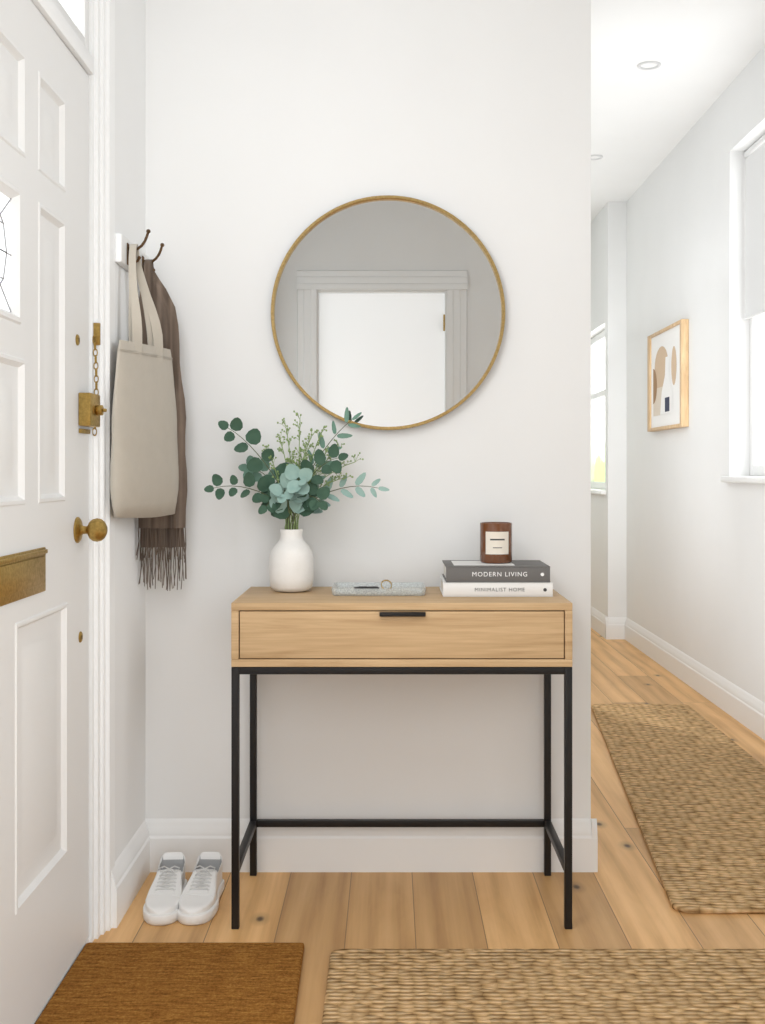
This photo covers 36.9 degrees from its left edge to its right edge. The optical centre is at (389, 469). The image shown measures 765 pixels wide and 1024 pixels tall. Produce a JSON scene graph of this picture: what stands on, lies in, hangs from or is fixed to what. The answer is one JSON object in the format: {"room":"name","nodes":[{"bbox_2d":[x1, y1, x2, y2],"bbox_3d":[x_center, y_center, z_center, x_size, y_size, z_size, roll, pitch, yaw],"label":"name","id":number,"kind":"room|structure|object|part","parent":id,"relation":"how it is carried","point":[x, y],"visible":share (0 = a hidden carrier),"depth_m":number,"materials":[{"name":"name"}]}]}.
{"room":"home entrance hallway","nodes":[
{"label":"home entrance hallway","id":0,"kind":"room"},
{"bbox_2d":[31,0,145,1023],"bbox_3d":[-0.770,-0.323,1.298,0.203,2.845,3.704,0,0,0],"label":"wall","id":1,"kind":"structure","parent":0,"point":[114,63],"depth_m":2.75,"materials":[{"name":"paint"}]},
{"bbox_2d":[0,0,107,1023],"bbox_3d":[-0.688,0.085,2.238,0.112,1.999,0.852,0,0,0],"label":"door","id":2,"kind":"structure","parent":1,"relation":"in","point":[44,89],"depth_m":2.31,"materials":[{"name":"white paint"}]},
{"bbox_3d":[-0.710,-0.402,2.086,0.003,0.214,0.121,0,0,0],"label":"glass","id":3,"kind":"part","parent":2,"relation":"part of","materials":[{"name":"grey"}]},
{"bbox_2d":[0,547,47,606],"bbox_3d":[-0.694,0.200,2.162,0.012,0.089,0.300,0,0,0],"label":"plate","id":4,"kind":"object","parent":2,"relation":"attached to","point":[22,574],"visible":1,"depth_m":2.15,"materials":[{"name":"gold metal"}]},
{"bbox_2d":[75,334,82,642],"bbox_3d":[-0.697,0.043,2.575,0.005,0.693,0.050,0,0,0],"label":"plate","id":5,"kind":"object","parent":2,"relation":"attached to","point":[77,339],"visible":1,"depth_m":2.57,"materials":[{"name":"gold metal"}]},
{"bbox_2d":[79,323,99,435],"bbox_3d":[-0.689,-0.211,2.631,0.022,0.266,0.110,0,0,0],"label":"chain","id":6,"kind":"object","parent":2,"relation":"attached to","point":[96,326],"visible":0.73,"depth_m":2.67,"materials":[{"name":"gold metal"}]},
{"bbox_3d":[-0.666,0.134,2.563,0.068,0.058,0.058,0,0,0],"label":"knob","id":7,"kind":"part","parent":2,"relation":"part of","materials":[{"name":"gold metal"}]},
{"bbox_2d":[78,393,106,426],"bbox_3d":[-0.674,-0.137,2.616,0.051,0.074,0.088,0,0,0],"label":"lock","id":8,"kind":"object","parent":2,"relation":"attached to","point":[90,409],"visible":1,"depth_m":2.57,"materials":[{"name":"gold metal"}]},
{"bbox_2d":[52,0,88,50],"bbox_3d":[-0.725,-1.168,2.238,0.050,0.420,0.860,0,0,0],"label":"window","id":9,"kind":"structure","parent":1,"relation":"in","point":[75,12],"depth_m":2.63,"materials":[{"name":"glass"}]},
{"bbox_2d":[115,229,163,271],"bbox_3d":[-0.634,-0.553,2.948,0.076,0.093,0.315,0,0,0],"label":"coat hook rack","id":10,"kind":"object","parent":1,"relation":"attached to","point":[122,244],"visible":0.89,"depth_m":2.84,"materials":[{"name":"white paint"}]},
{"bbox_2d":[110,244,178,517],"bbox_3d":[-0.614,-0.222,2.852,0.071,0.680,0.295,0,0,18],"label":"tote bag","id":11,"kind":"object","parent":10,"relation":"hanging from","point":[144,469],"visible":1,"depth_m":2.81,"materials":[{"name":"beige fabric"}]},
{"bbox_2d":[136,259,186,590],"bbox_3d":[-0.602,-0.118,3.034,0.132,0.877,0.067,0,0,0],"label":"scarf","id":12,"kind":"object","parent":10,"relation":"hanging from","point":[161,532],"visible":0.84,"depth_m":3.02,"materials":[{"name":"brown fabric"}]},
{"bbox_2d":[146,0,590,818],"bbox_3d":[-0.160,-0.323,3.230,1.424,2.845,0.160,0,0,0],"label":"wall","id":13,"kind":"structure","parent":0,"point":[265,118],"depth_m":3.15,"materials":[{"name":"paint"}]},
{"bbox_2d":[271,195,504,429],"bbox_3d":[-0.005,-0.429,3.135,0.639,0.639,0.028,0,0,0],"label":"round mirror","id":14,"kind":"object","parent":13,"relation":"attached to","point":[389,309],"visible":0.99,"depth_m":3.14,"materials":[{"name":"gold metal"}]},
{"bbox_2d":[92,628,764,1023],"bbox_3d":[0.444,1.130,4.498,2.632,0.060,10.104,0,0,0],"label":"floor","id":15,"kind":"structure","parent":0,"point":[625,904],"depth_m":2.90,"materials":[{"name":"brown wood"}]},
{"bbox_2d":[143,852,186,925],"bbox_3d":[-0.563,1.053,2.891,0.098,0.094,0.261,0,0,-3],"label":"sneaker","id":16,"kind":"object","parent":15,"relation":"on","point":[160,908],"visible":0.94,"depth_m":2.86,"materials":[{"name":"white rubber"}]},
{"bbox_2d":[35,943,303,1023],"bbox_3d":[-0.439,1.092,2.213,0.517,0.016,0.846,0,0,0],"label":"door mat","id":17,"kind":"object","parent":15,"relation":"on","point":[107,983],"visible":1,"depth_m":2.41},
{"bbox_2d":[177,852,223,925],"bbox_3d":[-0.476,1.053,2.893,0.098,0.094,0.261,0,0,2],"label":"sneaker","id":18,"kind":"object","parent":15,"relation":"on","point":[199,899],"visible":1,"depth_m":2.86,"materials":[{"name":"white rubber"}]},
{"bbox_2d":[231,587,571,928],"bbox_3d":[0.028,0.709,2.928,0.817,0.782,0.395,0,0,0],"label":"console table","id":19,"kind":"object","parent":15,"relation":"on","point":[315,630],"visible":0.98,"depth_m":2.74,"materials":[{"name":"brown wood"}]},
{"bbox_2d":[269,529,313,591],"bbox_3d":[-0.259,0.236,3.008,0.118,0.162,0.118,0,0,0],"label":"ceramic vase","id":20,"kind":"object","parent":19,"relation":"on","point":[291,560],"visible":0.99,"depth_m":2.96,"materials":[{"name":"white ceramic"}]},
{"bbox_2d":[204,407,388,529],"bbox_3d":[-0.242,0.045,2.992,0.485,0.426,0.168,0,0,0],"label":"eucalyptus branches","id":21,"kind":"object","parent":20,"relation":"in","point":[296,489],"visible":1,"depth_m":2.99,"materials":[{"name":"green plant"}]},
{"bbox_2d":[331,582,425,595],"bbox_3d":[-0.029,0.308,2.964,0.239,0.019,0.165,0,0,0],"label":"glass tray","id":22,"kind":"object","parent":19,"relation":"on","point":[392,593],"visible":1,"depth_m":2.92,"materials":[{"name":"white"}]},
{"bbox_2d":[354,580,406,591],"bbox_3d":[-0.022,0.298,2.956,0.143,0.028,0.036,0,0,0],"label":"keys","id":23,"kind":"object","parent":22,"relation":"on","point":[370,588],"visible":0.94,"depth_m":2.95,"materials":[{"name":"silver metal"}]},
{"bbox_3d":[0.028,0.395,2.751,0.776,0.112,0.018,0,0,0],"label":"drawer","id":24,"kind":"part","parent":19,"relation":"part of","materials":[{"name":"brown wood"}]},
{"bbox_3d":[0.030,0.344,2.737,0.110,0.010,0.014,0,0,0],"label":"drawer handle","id":25,"kind":"part","parent":19,"relation":"part of","materials":[{"name":"black metal"}]},
{"bbox_2d":[439,575,552,596],"bbox_3d":[0.271,0.300,2.975,0.276,0.035,0.213,0,0,0],"label":"book","id":26,"kind":"object","parent":19,"relation":"on","point":[448,589],"visible":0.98,"depth_m":2.87,"materials":[{"name":"white paper"}]},
{"bbox_2d":[442,560,549,581],"bbox_3d":[0.271,0.262,2.974,0.262,0.040,0.203,0,0,0],"label":"book","id":27,"kind":"object","parent":26,"relation":"on","point":[454,570],"visible":0.99,"depth_m":2.87,"materials":[{"name":"grey paper"}]},
{"bbox_2d":[480,522,511,563],"bbox_3d":[0.276,0.189,2.985,0.084,0.104,0.084,0,0,0],"label":"candle","id":28,"kind":"object","parent":27,"relation":"on","point":[495,537],"visible":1,"depth_m":2.95,"materials":[{"name":"orange glass"}]},
{"bbox_2d":[322,949,764,1023],"bbox_3d":[0.642,1.093,1.654,1.555,0.012,1.908,0,0,0],"label":"jute rug","id":29,"kind":"object","parent":15,"relation":"on","point":[364,986],"visible":1,"depth_m":2.42,"materials":[{"name":"beige wicker"}]},
{"bbox_2d":[591,704,764,913],"bbox_3d":[1.045,1.093,4.085,0.675,0.012,2.499,0,0,0],"label":"jute rug","id":30,"kind":"object","parent":15,"relation":"on","point":[696,797],"visible":1,"depth_m":3.77,"materials":[{"name":"beige wicker"}]},
{"bbox_2d":[591,46,764,702],"bbox_3d":[1.589,-0.323,4.498,0.341,2.845,10.104,0,0,0],"label":"wall","id":31,"kind":"structure","parent":0,"point":[678,550],"depth_m":5.85,"materials":[{"name":"paint"}]},
{"bbox_2d":[111,606,764,927],"bbox_3d":[0.849,1.029,4.538,3.041,0.142,9.888,0,0,0],"label":"baseboard","id":32,"kind":"structure","parent":31,"relation":"attached to","point":[279,849],"depth_m":3.13,"materials":[{"name":"white paint"}]},
{"bbox_2d":[591,330,604,488],"bbox_3d":[1.514,-0.420,8.063,0.050,1.109,1.000,0,0,0],"label":"window","id":33,"kind":"structure","parent":31,"relation":"in","point":[597,342],"depth_m":8.35,"materials":[{"name":"white glass"}]},
{"bbox_2d":[591,489,605,494],"bbox_3d":[1.436,0.149,8.063,0.104,0.028,1.070,0,0,0],"label":"sill","id":34,"kind":"structure","parent":31,"relation":"attached to","point":[593,491],"depth_m":7.61,"materials":[{"name":"white paint"}]},
{"bbox_2d":[647,319,688,431],"bbox_3d":[1.520,-0.500,6.291,0.039,0.555,0.780,0,0,0],"label":"framed art print","id":35,"kind":"object","parent":31,"relation":"attached to","point":[667,348],"visible":1,"depth_m":6.22,"materials":[{"name":"white paper"}]},
{"bbox_2d":[720,476,764,483],"bbox_3d":[1.567,0.042,4.685,0.124,0.028,1.090,0,0,0],"label":"sill","id":36,"kind":"structure","parent":31,"relation":"attached to","point":[731,479],"depth_m":4.90,"materials":[{"name":"white paint"}]},
{"bbox_2d":[744,134,764,320],"bbox_3d":[1.613,-1.059,4.685,0.028,0.767,1.004,0,0,0],"label":"roller blind","id":37,"kind":"object","parent":31,"relation":"attached to","point":[755,155],"visible":1,"depth_m":5.04,"materials":[{"name":"grey fabric"}]},
{"bbox_2d":[750,313,764,475],"bbox_3d":[1.655,-0.709,4.685,0.050,1.474,1.020,0,0,0],"label":"window","id":38,"kind":"structure","parent":31,"relation":"in","point":[757,323],"depth_m":5.14,"materials":[{"name":"glass"}]},
{"bbox_3d":[1.660,-0.709,4.685,0.001,1.474,1.020,0,0,0],"label":"glass","id":39,"kind":"part","parent":38,"relation":"part of","materials":[{"name":"white glass"}]},
{"bbox_2d":[591,0,764,221],"bbox_3d":[0.444,-1.775,4.498,2.632,0.060,10.104,0,0,0],"label":"ceiling","id":40,"kind":"structure","parent":0,"point":[638,116],"depth_m":5.03,"materials":[{"name":"paint"}]},
{"bbox_2d":[591,155,602,159],"bbox_3d":[1.137,-1.748,6.389,0.100,0.018,0.100,0,0,0],"label":"recessed light","id":41,"kind":"object","parent":40,"relation":"in","point":[600,156],"visible":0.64,"depth_m":6.38,"materials":[{"name":"grey metal"}]},
{"bbox_2d":[637,61,660,69],"bbox_3d":[1.116,-1.748,4.938,0.100,0.018,0.100,0,0,0],"label":"recessed light","id":42,"kind":"object","parent":40,"relation":"in","point":[645,62],"visible":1,"depth_m":4.93,"materials":[{"name":"grey metal"}]}
]}

